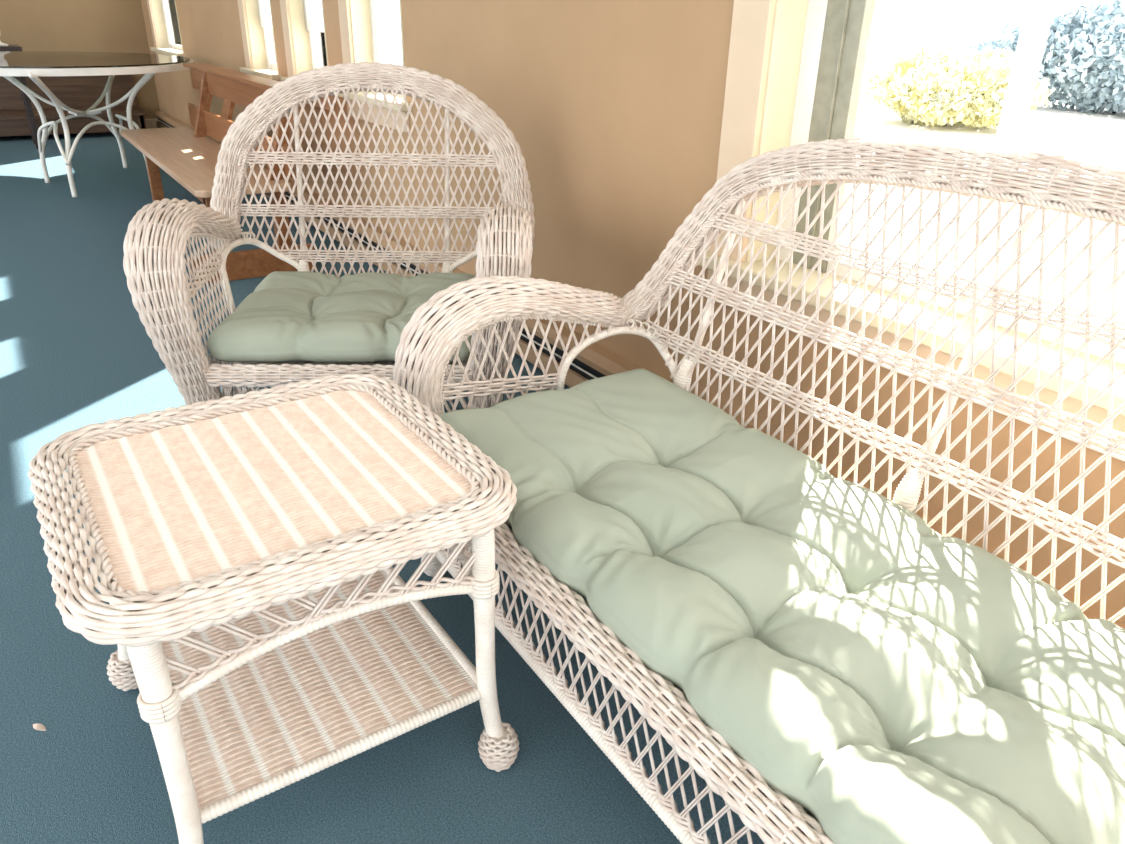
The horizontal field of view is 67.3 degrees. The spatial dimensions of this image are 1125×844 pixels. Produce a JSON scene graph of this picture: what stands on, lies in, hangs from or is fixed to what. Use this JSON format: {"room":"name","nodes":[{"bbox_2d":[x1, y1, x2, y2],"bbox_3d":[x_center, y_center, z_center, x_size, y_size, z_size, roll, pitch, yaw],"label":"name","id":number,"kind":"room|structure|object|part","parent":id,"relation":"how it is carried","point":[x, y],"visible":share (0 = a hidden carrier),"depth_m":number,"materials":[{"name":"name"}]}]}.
{"room":"sunroom","nodes":[
{"label":"sunroom","id":0,"kind":"room"},
{"bbox_2d":[0,0,159,118],"bbox_3d":[-7.265,-3.848,7.284,6.600,2.750,0.200,-14,30,-30],"label":"wall","id":1,"kind":"structure","parent":0,"point":[32,25],"depth_m":8.69,"materials":[{"name":"beige paint"}]},
{"bbox_2d":[145,119,157,128],"bbox_3d":[-7.234,-2.612,7.772,6.600,0.100,0.020,-14,30,-30],"label":"baseboard","id":2,"kind":"structure","parent":1,"relation":"attached to","point":[150,123],"depth_m":9.34,"materials":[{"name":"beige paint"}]},
{"bbox_2d":[0,132,763,843],"bbox_3d":[-3.530,-0.032,2.733,6.760,0.050,13.950,-14,30,-30],"label":"floor","id":3,"kind":"structure","parent":0,"point":[76,351],"depth_m":1.64,"materials":[{"name":"blue carpet"}]},
{"bbox_2d":[0,45,38,148],"bbox_3d":[-5.267,-2.928,7.639,0.820,0.870,0.500,-14,30,-30],"label":"chair","id":4,"kind":"object","parent":3,"relation":"on","point":[27,103],"visible":0.56,"depth_m":7.70,"materials":[{"name":"brown wood"}]},
{"bbox_3d":[-5.072,-3.062,7.976,0.044,0.830,0.044,-14,30,-30],"label":"leg","id":5,"kind":"part","parent":4,"relation":"part of","materials":[{"name":"brown metal"}]},
{"bbox_3d":[-4.857,-2.913,7.674,0.044,0.830,0.044,-14,30,-30],"label":"leg","id":6,"kind":"part","parent":4,"relation":"part of","materials":[{"name":"brown wood"}]},
{"bbox_2d":[33,723,45,730],"bbox_3d":[-0.961,0.562,1.553,0.028,0.010,0.016,6,26,10],"label":"scrap","id":7,"kind":"object","parent":3,"relation":"on","point":[37,726],"visible":1,"depth_m":1.55,"materials":[{"name":"paint"}]},
{"bbox_2d":[0,74,147,136],"bbox_3d":[-5.706,-3.053,8.192,2.980,0.600,0.600,-14,30,-30],"label":"cabinet","id":8,"kind":"object","parent":3,"relation":"on","point":[80,93],"visible":0.6,"depth_m":8.65,"materials":[{"name":"brown wood"}]},
{"bbox_3d":[-5.851,-3.264,8.348,2.980,0.360,0.050,-14,30,-30],"label":"backrest","id":9,"kind":"part","parent":8,"relation":"part of","materials":[{"name":"brown wood"}]},
{"bbox_3d":[-5.577,-2.791,8.056,2.950,0.150,0.020,-14,30,-30],"label":"panel","id":10,"kind":"part","parent":8,"relation":"part of","materials":[{"name":"brown wood"}]},
{"bbox_3d":[-5.699,-2.975,8.215,2.980,0.040,0.570,-14,30,-30],"label":"seat","id":11,"kind":"part","parent":8,"relation":"part of","materials":[{"name":"brown wood"}]},
{"bbox_2d":[0,51,193,196],"bbox_3d":[-3.831,-2.322,6.464,2.000,0.852,2.474,-14,30,-30],"label":"glass table","id":12,"kind":"object","parent":3,"relation":"on","point":[33,64],"visible":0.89,"depth_m":6.08,"materials":[{"name":"white paint"}]},
{"bbox_3d":[-3.912,-2.165,6.167,0.274,0.822,0.033,-7,27,-16],"label":"leg","id":13,"kind":"part","parent":12,"relation":"part of","materials":[{"name":"white paint"}]},
{"bbox_3d":[-3.378,-1.905,5.646,0.033,0.825,0.465,-4,26,-11],"label":"leg","id":14,"kind":"part","parent":12,"relation":"part of","materials":[{"name":"white paint"}]},
{"bbox_3d":[-3.842,-2.716,6.310,1.950,0.008,2.340,-14,30,-30],"label":"glass","id":15,"kind":"part","parent":12,"relation":"part of","materials":[{"name":"clear glass"}]},
{"bbox_3d":[-3.635,-2.523,6.928,0.032,0.825,0.468,-3,26,-8],"label":"leg","id":16,"kind":"part","parent":12,"relation":"part of","materials":[{"name":"white paint"}]},
{"bbox_3d":[-3.097,-2.222,6.325,0.293,0.823,0.033,-1,26,-6],"label":"leg","id":17,"kind":"part","parent":12,"relation":"part of","materials":[{"name":"white paint"}]},
{"bbox_2d":[120,63,315,283],"bbox_3d":[-2.169,-1.611,5.050,0.700,0.860,2.630,-14,30,-30],"label":"wooden bench","id":18,"kind":"object","parent":3,"relation":"on","point":[185,154],"visible":0.62,"depth_m":4.85,"materials":[{"name":"brown wood"}]},
{"bbox_3d":[-2.706,-1.631,5.604,0.070,0.395,0.060,-14,30,-30],"label":"leg","id":19,"kind":"part","parent":18,"relation":"part of","materials":[{"name":"brown wood"}]},
{"bbox_3d":[-2.386,-1.908,5.695,0.179,0.830,0.060,-14,30,-30],"label":"leg","id":20,"kind":"part","parent":18,"relation":"part of","materials":[{"name":"brown wood"}]},
{"bbox_3d":[-2.217,-1.597,5.057,0.460,0.035,2.580,-14,30,-30],"label":"seat","id":21,"kind":"part","parent":18,"relation":"part of","materials":[{"name":"brown wood"}]},
{"bbox_3d":[-1.932,-2.054,5.019,0.140,0.025,2.500,-14,30,-30],"label":"rail","id":22,"kind":"part","parent":18,"relation":"part of","materials":[{"name":"brown wood"}]},
{"bbox_3d":[-1.999,-1.743,5.113,0.025,0.150,2.420,-14,30,-30],"label":"rail","id":23,"kind":"part","parent":18,"relation":"part of","materials":[{"name":"brown wood"}]},
{"bbox_3d":[-1.952,-1.972,5.033,0.025,0.135,2.420,-14,30,-30],"label":"rail","id":24,"kind":"part","parent":18,"relation":"part of","materials":[{"name":"brown wood"}]},
{"bbox_3d":[-1.418,-1.235,4.335,0.179,0.830,0.060,-14,30,-30],"label":"leg","id":25,"kind":"part","parent":18,"relation":"part of","materials":[{"name":"brown wood"}]},
{"bbox_2d":[28,373,518,843],"bbox_3d":[-0.473,0.309,1.460,0.645,0.550,0.637,-15,30,-31],"label":"side table","id":26,"kind":"object","parent":3,"relation":"on","point":[262,625],"visible":1,"depth_m":1.31,"materials":[{"name":"wicker"}]},
{"bbox_3d":[-0.826,0.263,1.534,0.054,0.464,0.037,13,28,22],"label":"leg","id":27,"kind":"part","parent":26,"relation":"part of","materials":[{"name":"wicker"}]},
{"bbox_3d":[-0.674,0.468,1.387,0.021,0.021,0.494,-15,30,-31],"label":"shelf rail","id":28,"kind":"part","parent":26,"relation":"part of","materials":[{"name":"wicker"}]},
{"bbox_3d":[-0.524,0.461,1.134,0.037,0.464,0.054,0,26,-4],"label":"leg","id":29,"kind":"part","parent":26,"relation":"part of","materials":[{"name":"wicker"}]},
{"bbox_3d":[-0.622,0.318,1.705,0.450,0.021,0.021,-15,30,-31],"label":"shelf rail","id":30,"kind":"part","parent":26,"relation":"part of","materials":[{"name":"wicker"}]},
{"bbox_3d":[-0.468,0.081,1.352,0.518,0.012,0.513,-15,30,-31],"label":"panel","id":31,"kind":"part","parent":26,"relation":"part of","materials":[{"name":"wicker"}]},
{"bbox_2d":[162,548,476,809],"bbox_3d":[-0.476,0.413,1.511,0.472,0.012,0.519,-15,30,-31],"label":"shelf","id":32,"kind":"object","parent":26,"relation":"attached to","point":[327,695],"depth_m":1.42,"materials":[{"name":"wicker"}]},
{"bbox_3d":[-0.324,0.294,1.212,0.455,0.056,0.019,-15,30,-31],"label":"arched rail","id":33,"kind":"part","parent":26,"relation":"part of","materials":[{"name":"wicker"}]},
{"bbox_3d":[-0.329,0.511,1.316,0.450,0.021,0.021,-15,30,-31],"label":"shelf rail","id":34,"kind":"part","parent":26,"relation":"part of","materials":[{"name":"wicker"}]},
{"bbox_3d":[-0.277,0.360,1.633,0.021,0.021,0.494,-15,30,-31],"label":"shelf rail","id":35,"kind":"part","parent":26,"relation":"part of","materials":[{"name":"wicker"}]},
{"bbox_3d":[-0.271,0.144,1.530,0.019,0.057,0.499,-15,30,-31],"label":"arched rail","id":36,"kind":"part","parent":26,"relation":"part of","materials":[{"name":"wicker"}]},
{"bbox_3d":[-0.120,0.351,1.385,0.054,0.464,0.037,13,28,22],"label":"leg","id":37,"kind":"part","parent":26,"relation":"part of","materials":[{"name":"wicker"}]},
{"bbox_2d":[123,62,534,409],"bbox_3d":[-0.592,-0.464,2.490,1.029,1.062,0.938,0,26,-3],"label":"wicker armchair","id":38,"kind":"object","parent":3,"relation":"on","point":[508,227],"visible":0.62,"depth_m":2.63,"materials":[{"name":"wicker"}]},
{"bbox_3d":[-0.970,-0.316,2.390,0.060,0.474,0.494,-1,26,-5],"label":"arm panel","id":39,"kind":"part","parent":38,"relation":"part of","materials":[{"name":"white wicker"}]},
{"bbox_3d":[-0.950,-0.088,2.550,0.024,0.023,0.540,0,26,-3],"label":"rail","id":40,"kind":"part","parent":38,"relation":"part of","materials":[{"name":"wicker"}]},
{"bbox_3d":[-0.836,-0.539,2.733,0.022,0.924,0.256,0,26,-4],"label":"post","id":41,"kind":"part","parent":38,"relation":"part of","materials":[{"name":"wicker"}]},
{"bbox_3d":[-0.579,-0.121,2.217,0.680,0.063,0.062,0,26,-3],"label":"rail","id":42,"kind":"part","parent":38,"relation":"part of","materials":[{"name":"white wicker"}]},
{"bbox_2d":[208,271,475,362],"bbox_3d":[-0.591,-0.319,2.468,0.704,0.111,0.610,0,26,-3],"label":"cushion","id":43,"kind":"object","parent":38,"relation":"on","point":[291,315],"visible":0.73,"depth_m":2.27,"materials":[{"name":"green fabric"}]},
{"bbox_3d":[-0.603,-0.688,2.694,0.862,0.700,0.203,0,26,-3],"label":"panel","id":44,"kind":"part","parent":38,"relation":"part of","materials":[{"name":"white wicker"}]},
{"bbox_3d":[-0.373,-0.539,2.756,0.022,0.924,0.256,0,26,-2],"label":"post","id":45,"kind":"part","parent":38,"relation":"part of","materials":[{"name":"wicker"}]},
{"bbox_2d":[393,138,1124,843],"bbox_3d":[0.437,0.118,1.374,0.907,1.018,1.804,-14,30,-30],"label":"wicker sofa","id":46,"kind":"object","parent":3,"relation":"on","point":[439,326],"visible":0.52,"depth_m":1.48,"materials":[{"name":"wicker"}]},
{"bbox_3d":[-0.070,-0.059,1.975,0.476,0.409,0.017,-15,30,-31],"label":"arm panel","id":47,"kind":"part","parent":46,"relation":"part of","materials":[{"name":"white wicker"}]},
{"bbox_3d":[0.085,0.522,1.324,0.026,0.026,1.530,-14,30,-30],"label":"rail","id":48,"kind":"part","parent":46,"relation":"part of","materials":[{"name":"wicker"}]},
{"bbox_3d":[0.077,0.344,1.231,0.062,0.063,1.530,-14,30,-30],"label":"rail","id":49,"kind":"part","parent":46,"relation":"part of","materials":[{"name":"white wicker"}]},
{"bbox_3d":[0.306,-0.141,1.980,0.294,0.905,0.028,-16,31,-32],"label":"post","id":50,"kind":"part","parent":46,"relation":"part of","materials":[{"name":"wicker"}]},
{"bbox_2d":[437,369,1124,843],"bbox_3d":[0.344,0.237,1.368,0.614,0.120,1.490,-14,30,-30],"label":"sofa cushion","id":51,"kind":"object","parent":46,"relation":"on","point":[897,680],"visible":0.94,"depth_m":1.19,"materials":[{"name":"green fabric"}]},
{"bbox_3d":[0.659,-0.028,1.462,0.233,0.686,1.616,-14,30,-30],"label":"panel","id":52,"kind":"part","parent":46,"relation":"part of","materials":[{"name":"white wicker"}]},
{"bbox_3d":[0.642,0.093,1.508,0.294,0.905,0.021,-14,30,-30],"label":"post","id":53,"kind":"part","parent":46,"relation":"part of","materials":[{"name":"wicker"}]},
{"bbox_2d":[141,0,1124,623],"bbox_3d":[-0.718,-2.006,3.756,0.160,2.750,13.950,-14,30,-30],"label":"wall","id":54,"kind":"structure","parent":0,"point":[613,109],"depth_m":2.60,"materials":[{"name":"beige paint"}]},
{"bbox_2d":[147,0,184,63],"bbox_3d":[-3.739,-4.163,7.904,0.210,1.505,1.460,-14,30,-30],"label":"window","id":55,"kind":"structure","parent":54,"relation":"in","point":[163,15],"depth_m":8.45,"materials":[{"name":"paint"}]},
{"bbox_3d":[-3.792,-4.198,7.865,0.022,1.410,1.376,-14,30,-30],"label":"casing","id":56,"kind":"part","parent":55,"relation":"part of","materials":[{"name":"beige paint"}]},
{"bbox_3d":[-3.757,-3.583,8.179,0.200,0.034,1.460,-14,30,-30],"label":"sill","id":57,"kind":"part","parent":55,"relation":"part of","materials":[{"name":"paint"}]},
{"bbox_3d":[-3.651,-4.153,7.906,0.063,1.258,1.150,-14,30,-30],"label":"sash","id":58,"kind":"part","parent":55,"relation":"part of","materials":[{"name":"white paint"}]},
{"bbox_3d":[-3.647,-4.150,7.910,0.005,1.150,1.050,-14,30,-30],"label":"pane","id":59,"kind":"part","parent":55,"relation":"part of","materials":[{"name":"clear glass"}]},
{"bbox_3d":[-3.656,-3.610,8.171,0.045,0.050,1.050,-14,30,-30],"label":"rail","id":60,"kind":"part","parent":55,"relation":"part of","materials":[{"name":"white paint"}]},
{"bbox_2d":[237,0,280,80],"bbox_3d":[-1.935,-2.909,5.369,0.210,1.505,0.810,-14,30,-30],"label":"window","id":61,"kind":"structure","parent":54,"relation":"in","point":[259,45],"depth_m":5.73,"materials":[{"name":"paint"}]},
{"bbox_3d":[-1.987,-2.944,5.330,0.022,1.410,0.726,-14,30,-30],"label":"casing","id":62,"kind":"part","parent":61,"relation":"part of","materials":[{"name":"beige paint"}]},
{"bbox_3d":[-1.953,-2.328,5.644,0.200,0.034,0.810,-14,30,-30],"label":"sill","id":63,"kind":"part","parent":61,"relation":"part of","materials":[{"name":"paint"}]},
{"bbox_2d":[257,0,271,27],"bbox_3d":[-1.886,-2.701,5.440,0.018,0.301,0.586,-14,30,-30],"label":"curtain","id":64,"kind":"object","parent":61,"relation":"attached to","point":[263,5],"visible":0.45,"depth_m":5.57,"materials":[{"name":"white fabric"}]},
{"bbox_3d":[-1.846,-2.898,5.371,0.063,1.258,0.550,-14,30,-30],"label":"sash","id":65,"kind":"part","parent":61,"relation":"part of","materials":[{"name":"white paint"}]},
{"bbox_3d":[-1.843,-2.895,5.375,0.005,1.150,0.470,-14,30,-30],"label":"pane","id":66,"kind":"part","parent":61,"relation":"part of","materials":[{"name":"clear glass"}]},
{"bbox_3d":[-1.851,-2.355,5.636,0.045,0.050,0.470,-14,30,-30],"label":"rail","id":67,"kind":"part","parent":61,"relation":"part of","materials":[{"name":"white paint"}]},
{"bbox_2d":[280,0,333,109],"bbox_3d":[-1.399,-2.537,4.617,0.210,1.505,0.800,-14,30,-30],"label":"window","id":68,"kind":"structure","parent":54,"relation":"in","point":[305,50],"depth_m":4.96,"materials":[{"name":"paint"}]},
{"bbox_3d":[-1.452,-2.572,4.578,0.022,1.410,0.716,-14,30,-30],"label":"casing","id":69,"kind":"part","parent":68,"relation":"part of","materials":[{"name":"beige paint"}]},
{"bbox_2d":[303,0,323,31],"bbox_3d":[-1.351,-2.329,4.689,0.018,0.301,0.576,-14,30,-30],"label":"curtain","id":70,"kind":"object","parent":68,"relation":"attached to","point":[313,13],"visible":0.62,"depth_m":4.79,"materials":[{"name":"white fabric"}]},
{"bbox_3d":[-1.311,-2.526,4.620,0.063,1.258,0.540,-14,30,-30],"label":"sash","id":71,"kind":"part","parent":68,"relation":"part of","materials":[{"name":"white paint"}]},
{"bbox_3d":[-1.308,-2.523,4.623,0.005,1.150,0.460,-14,30,-30],"label":"pane","id":72,"kind":"part","parent":68,"relation":"part of","materials":[{"name":"clear glass"}]},
{"bbox_2d":[338,0,411,131],"bbox_3d":[-0.854,-1.910,3.959,0.210,0.965,0.830,-14,30,-30],"label":"window","id":73,"kind":"structure","parent":54,"relation":"in","point":[363,32],"depth_m":4.17,"materials":[{"name":"glass"}]},
{"bbox_3d":[-0.906,-1.945,3.920,0.022,0.870,0.746,-14,30,-30],"label":"casing","id":74,"kind":"part","parent":73,"relation":"part of","materials":[{"name":"beige paint"}]},
{"bbox_3d":[-0.866,-1.573,4.117,0.200,0.034,0.830,-14,30,-30],"label":"sill","id":75,"kind":"part","parent":73,"relation":"part of","materials":[{"name":"paint"}]},
{"bbox_3d":[-0.765,-1.899,3.962,0.063,0.718,0.570,-14,30,-30],"label":"sash","id":76,"kind":"part","parent":73,"relation":"part of","materials":[{"name":"white paint"}]},
{"bbox_2d":[155,111,1124,628],"bbox_3d":[-0.887,-0.863,4.301,0.080,0.170,13.100,-14,30,-30],"label":"baseboard heater","id":77,"kind":"object","parent":54,"relation":"attached to","point":[596,360],"visible":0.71,"depth_m":3.10,"materials":[{"name":"beige metal"}]},
{"bbox_2d":[698,0,1124,456],"bbox_3d":[1.221,-0.688,0.949,0.210,1.865,2.835,-14,30,-30],"label":"window","id":78,"kind":"structure","parent":54,"relation":"in","point":[798,71],"depth_m":1.98,"materials":[{"name":"paint"}]},
{"bbox_3d":[1.175,-0.719,0.901,0.022,1.770,2.775,-14,30,-30],"label":"casing","id":79,"kind":"part","parent":78,"relation":"part of","materials":[{"name":"beige paint"}]},
{"bbox_3d":[1.282,-0.696,0.989,0.063,1.618,2.395,-14,30,-30],"label":"sash","id":80,"kind":"part","parent":78,"relation":"part of","materials":[{"name":"grey metal"}]},
{"bbox_3d":[1.199,0.055,1.301,0.200,0.034,2.835,-14,30,-30],"label":"sill","id":81,"kind":"part","parent":78,"relation":"part of","materials":[{"name":"paint"}]},
{"bbox_3d":[1.273,0.009,1.331,0.045,0.050,2.175,-14,30,-30],"label":"rail","id":82,"kind":"part","parent":78,"relation":"part of","materials":[{"name":"white paint"}]},
{"label":"outside","id":83,"kind":"structure","parent":0,"visible":0},
{"bbox_2d":[840,67,1124,332],"bbox_3d":[25.997,-4.816,16.123,58.200,0.100,60.000,-14,30,-30],"label":"ground","id":84,"kind":"structure","parent":83,"point":[1070,133],"depth_m":9.88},
{"bbox_2d":[865,45,1054,128],"bbox_3d":[8.601,-7.406,18.756,3.549,1.762,4.333,-14,30,-30],"label":"shrub","id":85,"kind":"object","parent":84,"relation":"on","point":[917,86],"visible":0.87,"depth_m":17.73,"materials":[{"name":"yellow plant"}]},
{"bbox_2d":[965,0,1124,113],"bbox_3d":[14.848,-9.586,22.375,4.485,3.038,8.846,-14,30,-30],"label":"shrub","id":86,"kind":"object","parent":84,"relation":"on","point":[1085,76],"visible":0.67,"depth_m":21.98,"materials":[{"name":"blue plant"}]}
]}

